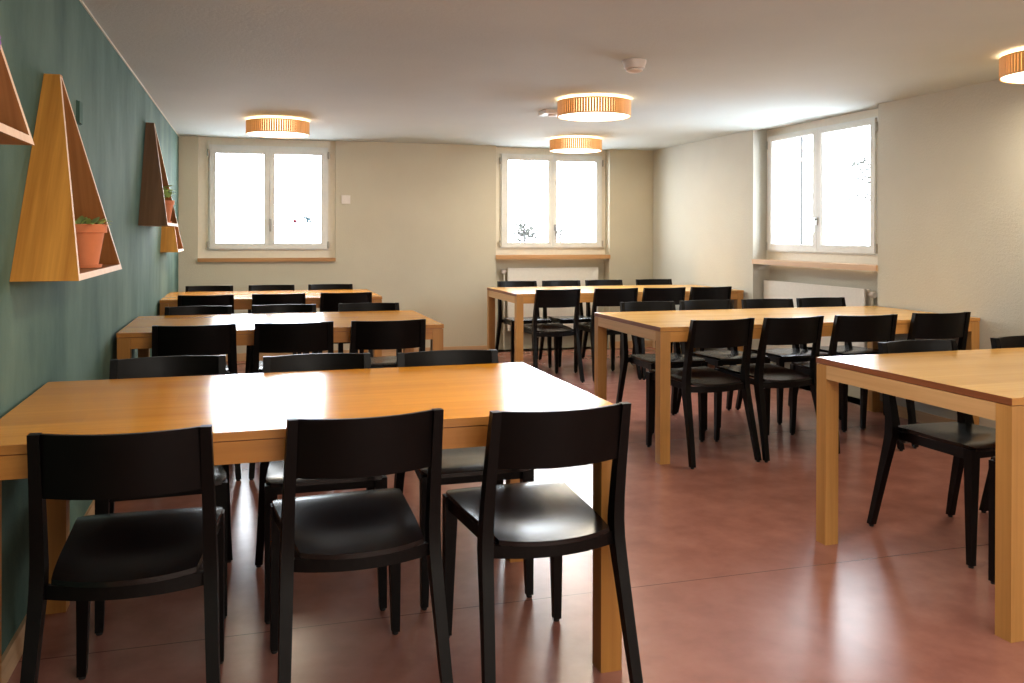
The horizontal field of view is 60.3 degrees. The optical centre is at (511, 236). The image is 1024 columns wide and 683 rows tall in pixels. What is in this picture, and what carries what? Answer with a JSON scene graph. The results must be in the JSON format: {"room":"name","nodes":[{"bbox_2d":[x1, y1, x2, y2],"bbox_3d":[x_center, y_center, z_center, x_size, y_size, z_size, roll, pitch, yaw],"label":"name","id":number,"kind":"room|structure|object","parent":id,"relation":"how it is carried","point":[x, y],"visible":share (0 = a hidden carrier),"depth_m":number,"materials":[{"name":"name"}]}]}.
{"room":"eatery","nodes":[
{"label":"eatery","id":0,"kind":"room"},
{"bbox_2d":[0,0,178,655],"bbox_3d":[-1.749,0.131,2.842,0.420,2.406,11.645,0,0,-17],"label":"wall","id":1,"kind":"structure","parent":0,"point":[51,331],"depth_m":3.41,"materials":[{"name":"green paint"}]},
{"bbox_2d":[0,46,33,144],"bbox_3d":[-1.057,-0.548,1.577,0.180,0.679,0.885,0,0,-17],"label":"shelf","id":2,"kind":"object","parent":1,"relation":"attached to","point":[14,129],"visible":1,"depth_m":1.94,"materials":[{"name":"brown wood"}]},
{"bbox_2d":[1,500,94,682],"bbox_3d":[-1.542,1.197,2.898,0.014,0.075,11.627,0,0,-17],"label":"baseboard","id":3,"kind":"structure","parent":1,"relation":"attached to","point":[11,656],"depth_m":2.53,"materials":[{"name":"brown wood"}]},
{"bbox_2d":[9,74,121,281],"bbox_3d":[-1.471,-0.207,2.965,0.180,0.667,0.905,0,0,-17],"label":"shelf","id":4,"kind":"object","parent":1,"relation":"attached to","point":[60,187],"visible":0.98,"depth_m":2.72,"materials":[{"name":"brown wood"}]},
{"bbox_2d":[75,216,111,267],"bbox_3d":[-1.468,0.017,3.038,0.171,0.179,0.154,0,0,5],"label":"potted plant","id":5,"kind":"object","parent":4,"relation":"on","point":[89,233],"visible":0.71,"depth_m":3.00,"materials":[{"name":"green plant"}]},
{"bbox_2d":[76,100,82,124],"bbox_3d":[-1.720,-0.493,3.506,0.012,0.091,0.071,0,0,-17],"label":"cover plate","id":6,"kind":"object","parent":1,"relation":"attached to","point":[79,105],"visible":0.96,"depth_m":3.48,"materials":[{"name":"green paint"}]},
{"bbox_2d":[79,0,178,136],"bbox_3d":[-1.539,-0.948,2.891,0.006,0.008,11.627,0,0,-17],"label":"trim","id":7,"kind":"structure","parent":1,"relation":"attached to","point":[81,1],"depth_m":4.61,"materials":[{"name":"beige paint"}]},
{"bbox_2d":[138,122,177,226],"bbox_3d":[-2.332,-0.411,5.836,0.169,0.680,0.860,0,0,-17],"label":"shelf","id":8,"kind":"object","parent":1,"relation":"attached to","point":[152,209],"visible":1,"depth_m":5.59,"materials":[{"name":"brown wood"}]},
{"bbox_2d":[163,185,174,222],"bbox_3d":[-2.305,-0.219,5.844,0.154,0.256,0.149,0,0,-17],"label":"potted plant","id":9,"kind":"object","parent":8,"relation":"on","point":[169,204],"visible":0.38,"depth_m":5.82,"materials":[{"name":"green plant"}]},
{"bbox_2d":[160,227,183,251],"bbox_3d":[-2.711,-0.113,7.039,0.130,0.462,0.600,0,0,-17],"label":"shelf","id":10,"kind":"object","parent":1,"relation":"attached to","point":[171,241],"visible":0.45,"depth_m":6.82,"materials":[{"name":"brown wood"}]},
{"bbox_2d":[178,136,652,352],"bbox_3d":[-0.856,0.117,9.357,6.005,2.406,0.420,0,0,-16],"label":"wall","id":11,"kind":"structure","parent":0,"point":[416,231],"depth_m":9.14,"materials":[{"name":"beige paint"}]},
{"bbox_2d":[198,137,335,261],"bbox_3d":[-2.418,-0.362,8.740,1.310,1.214,0.148,0,0,-16],"label":"window","id":12,"kind":"structure","parent":11,"relation":"in","point":[209,250],"depth_m":8.71,"materials":[{"name":"beige paint"}]},
{"bbox_2d":[284,216,311,230],"bbox_3d":[-2.155,-0.132,8.815,0.301,0.145,0.001,0,0,-16],"label":"window sticker","id":13,"kind":"object","parent":12,"relation":"attached to","point":[308,219],"visible":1,"depth_m":8.83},
{"bbox_2d":[341,195,349,203],"bbox_3d":[-1.677,-0.376,8.900,0.088,0.086,0.017,0,0,-16],"label":"light switch","id":14,"kind":"object","parent":11,"relation":"attached to","point":[345,199],"visible":1,"depth_m":8.89,"materials":[{"name":"white plastic"}]},
{"bbox_2d":[216,340,652,361],"bbox_3d":[-0.825,1.184,9.143,4.955,0.075,0.014,0,0,-16],"label":"baseboard","id":15,"kind":"structure","parent":11,"relation":"attached to","point":[648,343],"depth_m":9.04,"materials":[{"name":"brown wood"}]},
{"bbox_2d":[501,267,597,349],"bbox_3d":[0.412,0.778,9.622,1.097,0.885,0.085,0,0,-16],"label":"radiator","id":16,"kind":"object","parent":11,"relation":"attached to","point":[582,274],"visible":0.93,"depth_m":9.57,"materials":[{"name":"metal"}]},
{"bbox_2d":[496,147,609,258],"bbox_3d":[0.429,-0.362,9.592,1.295,1.201,0.212,0,0,-16],"label":"window","id":17,"kind":"structure","parent":11,"relation":"in","point":[551,249],"depth_m":9.60,"materials":[{"name":"beige paint"}]},
{"bbox_2d":[7,347,1023,682],"bbox_3d":[0.791,1.299,3.718,5.795,0.120,12.267,0,0,-17],"label":"floor","id":18,"kind":"structure","parent":0,"point":[731,580],"depth_m":3.07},
{"bbox_2d":[20,424,224,682],"bbox_3d":[-0.962,0.843,2.266,0.450,0.790,0.549,0,0,-14],"label":"dining chair","id":19,"kind":"object","parent":18,"relation":"on","point":[125,555],"visible":1,"depth_m":2.08,"materials":[{"name":"black wood"}]},
{"bbox_2d":[95,355,232,635],"bbox_3d":[-1.190,0.840,3.035,0.450,0.790,0.549,0,0,-19],"label":"dining chair","id":20,"kind":"object","parent":18,"relation":"on","point":[186,365],"visible":0.28,"depth_m":3.23,"materials":[{"name":"black wood"}]},
{"bbox_2d":[152,323,240,480],"bbox_3d":[-1.657,0.835,4.629,0.450,0.790,0.549,0,0,-17],"label":"dining chair","id":21,"kind":"object","parent":18,"relation":"on","point":[202,339],"visible":0.38,"depth_m":4.38,"materials":[{"name":"black wood"}]},
{"bbox_2d":[164,306,231,374],"bbox_3d":[-1.903,0.832,5.315,0.450,0.790,0.549,0,0,-16],"label":"dining chair","id":22,"kind":"object","parent":18,"relation":"on","point":[182,310],"visible":0.17,"depth_m":5.55,"materials":[{"name":"black wood"}]},
{"bbox_2d":[177,294,233,313],"bbox_3d":[-2.348,0.827,6.790,0.450,0.790,0.549,0,0,-17],"label":"dining chair","id":23,"kind":"object","parent":18,"relation":"on","point":[183,300],"visible":0.19,"depth_m":6.54,"materials":[{"name":"black wood"}]},
{"bbox_2d":[185,285,232,355],"bbox_3d":[-2.588,0.825,7.511,0.450,0.790,0.549,0,0,-16],"label":"dining chair","id":24,"kind":"object","parent":18,"relation":"on","point":[215,288],"visible":0.09,"depth_m":7.75,"materials":[{"name":"black wood"}]},
{"bbox_2d":[159,289,381,356],"bbox_3d":[-1.963,0.847,7.242,1.655,0.750,0.950,0,0,-17],"label":"dining table","id":25,"kind":"object","parent":18,"relation":"on","point":[242,299],"visible":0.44,"depth_m":7.08,"materials":[{"name":"orange wood"}]},
{"bbox_2d":[245,285,296,373],"bbox_3d":[-2.085,0.826,7.664,0.450,0.790,0.549,0,0,-17],"label":"dining chair","id":26,"kind":"object","parent":18,"relation":"on","point":[251,287],"visible":0.14,"depth_m":7.87,"materials":[{"name":"black wood"}]},
{"bbox_2d":[249,293,306,373],"bbox_3d":[-1.848,0.828,6.960,0.450,0.790,0.549,0,0,-16],"label":"dining chair","id":27,"kind":"object","parent":18,"relation":"on","point":[298,298],"visible":0.16,"depth_m":6.70,"materials":[{"name":"black wood"}]},
{"bbox_2d":[116,310,443,359],"bbox_3d":[-1.309,0.855,5.074,1.660,0.750,0.950,0,0,-17],"label":"dining table","id":28,"kind":"object","parent":18,"relation":"on","point":[137,334],"visible":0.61,"depth_m":4.94,"materials":[{"name":"orange wood"}]},
{"bbox_2d":[251,304,317,372],"bbox_3d":[-1.402,0.834,5.462,0.450,0.790,0.549,0,0,-16],"label":"dining chair","id":29,"kind":"object","parent":18,"relation":"on","point":[279,308],"visible":0.12,"depth_m":5.69,"materials":[{"name":"black wood"}]},
{"bbox_2d":[248,321,333,479],"bbox_3d":[-1.189,0.836,4.767,0.450,0.790,0.549,0,0,-16],"label":"dining chair","id":30,"kind":"object","parent":18,"relation":"on","point":[314,336],"visible":0.31,"depth_m":4.52,"materials":[{"name":"black wood"}]},
{"bbox_2d":[0,362,621,682],"bbox_3d":[-0.616,0.863,2.731,1.660,0.750,0.950,0,0,-17],"label":"dining table","id":31,"kind":"object","parent":18,"relation":"on","point":[248,414],"visible":0.65,"depth_m":2.54,"materials":[{"name":"orange wood"}]},
{"bbox_2d":[255,353,386,623],"bbox_3d":[-0.673,0.841,3.114,0.450,0.790,0.549,0,0,-16],"label":"dining chair","id":32,"kind":"object","parent":18,"relation":"on","point":[271,472],"visible":0.3,"depth_m":2.99,"materials":[{"name":"black wood"}]},
{"bbox_2d":[307,284,357,353],"bbox_3d":[-1.591,0.827,7.814,0.450,0.790,0.549,0,0,-16],"label":"dining chair","id":33,"kind":"object","parent":18,"relation":"on","point":[310,286],"visible":0.11,"depth_m":8.06,"materials":[{"name":"black wood"}]},
{"bbox_2d":[318,292,372,356],"bbox_3d":[-1.361,0.830,7.106,0.450,0.790,0.549,0,0,-17],"label":"dining chair","id":34,"kind":"object","parent":18,"relation":"on","point":[329,302],"visible":0.17,"depth_m":6.85,"materials":[{"name":"black wood"}]},
{"bbox_2d":[270,408,452,682],"bbox_3d":[-0.447,0.844,2.448,0.450,0.790,0.549,0,0,-20],"label":"dining chair","id":35,"kind":"object","parent":18,"relation":"on","point":[375,528],"visible":1,"depth_m":2.28,"materials":[{"name":"black wood"}]},
{"bbox_2d":[338,302,401,367],"bbox_3d":[-0.883,0.835,5.611,0.450,0.790,0.549,0,0,-16],"label":"dining chair","id":36,"kind":"object","parent":18,"relation":"on","point":[388,361],"visible":0.33,"depth_m":5.80,"materials":[{"name":"black wood"}]},
{"bbox_2d":[349,319,425,352],"bbox_3d":[-0.723,0.837,4.903,0.450,0.790,0.549,0,0,-17],"label":"dining chair","id":37,"kind":"object","parent":18,"relation":"on","point":[402,334],"visible":0.24,"depth_m":4.65,"materials":[{"name":"black wood"}]},
{"bbox_2d":[394,349,533,609],"bbox_3d":[-0.187,0.843,3.222,0.450,0.790,0.549,0,0,-17],"label":"dining chair","id":38,"kind":"object","parent":18,"relation":"on","point":[459,465],"visible":0.39,"depth_m":3.03,"materials":[{"name":"black wood"}]},
{"bbox_2d":[495,281,551,367],"bbox_3d":[0.110,0.831,8.440,0.450,0.790,0.549,0,0,-16],"label":"dining chair","id":39,"kind":"object","parent":18,"relation":"on","point":[510,321],"visible":0.57,"depth_m":8.53,"materials":[{"name":"black wood"}]},
{"bbox_2d":[442,402,642,682],"bbox_3d":[0.057,0.845,2.546,0.450,0.790,0.549,0,0,-19],"label":"dining chair","id":40,"kind":"object","parent":18,"relation":"on","point":[546,518],"visible":0.98,"depth_m":2.38,"materials":[{"name":"black wood"}]},
{"bbox_2d":[523,289,584,382],"bbox_3d":[0.313,0.833,7.605,0.450,0.790,0.549,0,0,-20],"label":"dining chair","id":41,"kind":"object","parent":18,"relation":"on","point":[562,298],"visible":0.9,"depth_m":7.41,"materials":[{"name":"black wood"}]},
{"bbox_2d":[538,280,590,366],"bbox_3d":[0.553,0.832,8.582,0.450,0.790,0.549,0,0,-16],"label":"dining chair","id":42,"kind":"object","parent":18,"relation":"on","point":[562,320],"visible":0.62,"depth_m":8.72,"materials":[{"name":"black wood"}]},
{"bbox_2d":[574,288,641,380],"bbox_3d":[0.826,0.835,7.766,0.450,0.790,0.549,0,0,-18],"label":"dining chair","id":43,"kind":"object","parent":18,"relation":"on","point":[602,297],"visible":0.53,"depth_m":7.54,"materials":[{"name":"black wood"}]},
{"bbox_2d":[581,280,639,357],"bbox_3d":[0.992,0.833,8.715,0.450,0.790,0.549,0,0,-17],"label":"dining chair","id":44,"kind":"object","parent":18,"relation":"on","point":[587,282],"visible":0.22,"depth_m":8.88,"materials":[{"name":"black wood"}]},
{"bbox_2d":[487,284,743,364],"bbox_3d":[0.929,0.854,8.111,2.145,0.750,0.950,0,0,-17],"label":"dining table","id":45,"kind":"object","parent":18,"relation":"on","point":[520,296],"visible":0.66,"depth_m":7.95,"materials":[{"name":"brown wood"}]},
{"bbox_2d":[632,279,672,354],"bbox_3d":[1.528,0.834,8.899,0.450,0.790,0.549,0,0,-17],"label":"dining chair","id":46,"kind":"object","parent":18,"relation":"on","point":[638,281],"visible":0.14,"depth_m":9.15,"materials":[{"name":"black wood"}]},
{"bbox_2d":[620,287,685,379],"bbox_3d":[1.259,0.836,7.887,0.450,0.790,0.549,0,0,-18],"label":"dining chair","id":47,"kind":"object","parent":18,"relation":"on","point":[677,294],"visible":0.28,"depth_m":7.63,"materials":[{"name":"black wood"}]},
{"bbox_2d":[616,301,707,434],"bbox_3d":[0.984,0.840,5.801,0.450,0.790,0.549,0,0,-16],"label":"dining chair","id":48,"kind":"object","parent":18,"relation":"on","point":[648,361],"visible":0.56,"depth_m":5.92,"materials":[{"name":"black wood"}]},
{"bbox_2d":[646,318,761,468],"bbox_3d":[1.067,0.842,5.011,0.450,0.790,0.549,0,0,-21],"label":"dining chair","id":49,"kind":"object","parent":18,"relation":"on","point":[703,380],"visible":0.92,"depth_m":4.84,"materials":[{"name":"black wood"}]},
{"bbox_2d":[689,286,731,350],"bbox_3d":[1.698,0.836,8.026,0.450,0.790,0.549,0,0,-18],"label":"dining chair","id":50,"kind":"object","parent":18,"relation":"on","point":[696,293],"visible":0.2,"depth_m":7.77,"materials":[{"name":"black wood"}]},
{"bbox_2d":[676,300,769,427],"bbox_3d":[1.423,0.841,5.965,0.450,0.790,0.549,0,0,-18],"label":"dining chair","id":51,"kind":"object","parent":18,"relation":"on","point":[732,356],"visible":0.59,"depth_m":6.10,"materials":[{"name":"black wood"}]},
{"bbox_2d":[714,315,823,462],"bbox_3d":[1.500,0.843,5.155,0.450,0.790,0.549,0,0,-22],"label":"dining chair","id":52,"kind":"object","parent":18,"relation":"on","point":[801,330],"visible":0.88,"depth_m":4.95,"materials":[{"name":"black wood"}]},
{"bbox_2d":[735,299,827,424],"bbox_3d":[1.881,0.842,6.096,0.450,0.790,0.549,0,0,-14],"label":"dining chair","id":53,"kind":"object","parent":18,"relation":"on","point":[779,356],"visible":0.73,"depth_m":6.17,"materials":[{"name":"black wood"}]},
{"bbox_2d":[594,306,979,464],"bbox_3d":[1.698,0.865,5.545,2.155,0.745,0.950,0,0,-17],"label":"dining table","id":54,"kind":"object","parent":18,"relation":"on","point":[662,327],"visible":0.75,"depth_m":5.39,"materials":[{"name":"brown wood"}]},
{"bbox_2d":[796,297,884,419],"bbox_3d":[2.325,0.843,6.248,0.450,0.790,0.549,0,0,-17],"label":"dining chair","id":55,"kind":"object","parent":18,"relation":"on","point":[847,349],"visible":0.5,"depth_m":6.39,"materials":[{"name":"black wood"}]},
{"bbox_2d":[790,314,904,454],"bbox_3d":[1.990,0.844,5.302,0.450,0.790,0.549,0,0,-14],"label":"dining chair","id":56,"kind":"object","parent":18,"relation":"on","point":[873,328],"visible":0.43,"depth_m":5.07,"materials":[{"name":"black wood"}]},
{"bbox_2d":[860,312,973,448],"bbox_3d":[2.500,0.845,5.470,0.450,0.790,0.549,0,0,-15],"label":"dining chair","id":57,"kind":"object","parent":18,"relation":"on","point":[922,325],"visible":0.3,"depth_m":5.22,"materials":[{"name":"black wood"}]},
{"bbox_2d":[816,347,1023,642],"bbox_3d":[2.354,0.870,3.455,2.035,0.750,0.950,0,0,-18],"label":"dining table","id":58,"kind":"object","parent":18,"relation":"on","point":[984,383],"visible":1,"depth_m":3.07,"materials":[{"name":"brown wood"}]},
{"bbox_2d":[867,339,995,568],"bbox_3d":[1.823,0.848,3.605,0.450,0.790,0.549,0,0,-18],"label":"dining chair","id":59,"kind":"object","parent":18,"relation":"on","point":[967,442],"visible":0.72,"depth_m":3.68,"materials":[{"name":"black wood"}]},
{"bbox_2d":[988,456,995,584],"bbox_3d":[1.975,0.850,2.969,0.450,0.790,0.549,0,0,-17],"label":"dining chair","id":60,"kind":"object","parent":18,"relation":"on","point":[992,462],"visible":0.27,"depth_m":3.15,"materials":[{"name":"black wood"}]},
{"bbox_2d":[979,335,1023,512],"bbox_3d":[2.405,0.849,3.791,0.450,0.790,0.549,0,0,-18],"label":"dining chair","id":61,"kind":"object","parent":18,"relation":"on","point":[1006,341],"visible":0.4,"depth_m":3.97,"materials":[{"name":"black wood"}]},
{"bbox_2d":[82,0,1023,150],"bbox_3d":[0.801,-1.047,3.703,5.955,0.200,12.447,0,0,-17],"label":"ceiling","id":62,"kind":"structure","parent":0,"point":[458,72],"depth_m":4.75,"materials":[{"name":"paint"}]},
{"bbox_2d":[246,118,309,137],"bbox_3d":[-1.927,-0.901,7.259,0.508,0.123,0.508,0,0,-17],"label":"ceiling lamp","id":63,"kind":"object","parent":62,"relation":"attached to","point":[258,127],"visible":1,"depth_m":7.07,"materials":[{"name":"brown wood"}]},
{"bbox_2d":[247,131,307,137],"bbox_3d":[-1.928,-0.843,7.259,0.488,0.003,0.488,0,0,-17],"label":"diffuser","id":64,"kind":"object","parent":63,"relation":"attached to","point":[268,134],"depth_m":7.25,"materials":[{"name":"beige plastic"}]},
{"bbox_2d":[539,109,556,116],"bbox_3d":[0.309,-0.934,6.694,0.170,0.043,0.170,0,0,-17],"label":"ceiling detector","id":65,"kind":"object","parent":62,"relation":"attached to","point":[546,112],"visible":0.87,"depth_m":6.62,"materials":[{"name":"white plastic"}]},
{"bbox_2d":[550,137,601,153],"bbox_3d":[0.622,-0.897,8.592,0.508,0.123,0.508,0,0,-17],"label":"ceiling lamp","id":66,"kind":"object","parent":62,"relation":"attached to","point":[574,145],"visible":1,"depth_m":8.40,"materials":[{"name":"brown wood"}]},
{"bbox_2d":[551,149,600,152],"bbox_3d":[0.622,-0.839,8.592,0.488,0.003,0.488,0,0,-17],"label":"diffuser","id":67,"kind":"object","parent":66,"relation":"attached to","point":[552,150],"depth_m":8.56,"materials":[{"name":"beige plastic"}]},
{"bbox_2d":[557,96,630,121],"bbox_3d":[0.568,-0.891,6.103,0.508,0.123,0.508,0,0,-17],"label":"ceiling lamp","id":68,"kind":"object","parent":62,"relation":"attached to","point":[583,108],"visible":1,"depth_m":5.92,"materials":[{"name":"brown wood"}]},
{"bbox_2d":[559,112,628,120],"bbox_3d":[0.568,-0.833,6.104,0.488,0.003,0.488,0,0,-17],"label":"diffuser","id":69,"kind":"object","parent":68,"relation":"attached to","point":[570,116],"depth_m":6.09,"materials":[{"name":"beige plastic"}]},
{"bbox_2d":[622,58,645,72],"bbox_3d":[0.659,-0.917,4.748,0.128,0.066,0.128,0,0,-17],"label":"smoke detector","id":70,"kind":"object","parent":62,"relation":"attached to","point":[631,65],"visible":1,"depth_m":4.71,"materials":[{"name":"white plastic"}]},
{"bbox_2d":[999,50,1023,83],"bbox_3d":[2.763,-0.880,4.476,0.508,0.123,0.508,0,0,-17],"label":"ceiling lamp","id":71,"kind":"object","parent":62,"relation":"attached to","point":[1011,65],"visible":1,"depth_m":4.46,"materials":[{"name":"brown wood"}]},
{"bbox_2d":[1001,72,1023,82],"bbox_3d":[2.763,-0.822,4.476,0.488,0.003,0.488,0,0,-17],"label":"diffuser","id":72,"kind":"object","parent":71,"relation":"attached to","point":[1006,77],"depth_m":4.54,"materials":[{"name":"beige plastic"}]},
{"bbox_2d":[653,79,1023,428],"bbox_3d":[3.417,0.143,4.326,0.420,2.406,11.540,0,0,-17],"label":"wall","id":73,"kind":"structure","parent":0,"point":[951,161],"depth_m":5.99,"materials":[{"name":"paint"}]},
{"bbox_2d":[652,341,956,422],"bbox_3d":[3.207,1.208,4.262,0.014,0.075,11.530,0,0,-17],"label":"baseboard","id":74,"kind":"structure","parent":73,"relation":"attached to","point":[921,417],"depth_m":5.87,"materials":[{"name":"brown wood"}]},
{"bbox_2d":[752,108,877,270],"bbox_3d":[2.473,-0.353,7.100,0.217,1.193,1.625,0,0,-17],"label":"window","id":75,"kind":"structure","parent":73,"relation":"in","point":[818,254],"depth_m":7.11,"materials":[{"name":"beige paint"}]},
{"bbox_2d":[764,280,876,363],"bbox_3d":[2.477,0.810,7.177,0.085,0.845,1.402,0,0,-17],"label":"radiator","id":76,"kind":"object","parent":73,"relation":"attached to","point":[772,289],"visible":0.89,"depth_m":7.09,"materials":[{"name":"metal"}]},
{"bbox_2d":[769,280,869,291],"bbox_3d":[2.458,0.400,7.203,0.038,0.020,1.332,0,0,-17],"label":"grille","id":77,"kind":"object","parent":76,"relation":"attached to","point":[776,284],"depth_m":7.16,"materials":[{"name":"metal"}]},
{"label":"outside","id":78,"kind":"structure","parent":0,"visible":0},
{"bbox_3d":[4.236,1.775,13.789,44.000,0.100,44.000,0,0,-17],"label":"ground","id":79,"kind":"structure","parent":78,"visible":0},
{"bbox_2d":[508,219,538,241],"bbox_3d":[0.162,0.704,14.926,0.641,2.018,0.490,0,0,-2],"label":"bare tree","id":80,"kind":"object","parent":79,"relation":"on","point":[523,232],"visible":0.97,"depth_m":14.86,"materials":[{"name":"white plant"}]},
{"bbox_2d":[557,222,568,241],"bbox_3d":[0.809,0.732,15.084,0.325,1.964,0.382,0,0,11],"label":"bare tree","id":81,"kind":"object","parent":79,"relation":"on","point":[560,231],"visible":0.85,"depth_m":15.02,"materials":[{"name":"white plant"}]},
{"bbox_2d":[800,137,802,243],"bbox_3d":[5.775,-1.080,17.577,0.440,5.600,0.440,0,0,-17],"label":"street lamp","id":82,"kind":"object","parent":79,"relation":"on","point":[801,138],"visible":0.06,"depth_m":17.55,"materials":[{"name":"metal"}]},
{"bbox_2d":[838,149,869,204],"bbox_3d":[6.276,0.024,15.139,1.198,3.410,1.148,0,0,43],"label":"bare tree","id":83,"kind":"object","parent":79,"relation":"on","point":[861,162],"visible":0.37,"depth_m":15.26,"materials":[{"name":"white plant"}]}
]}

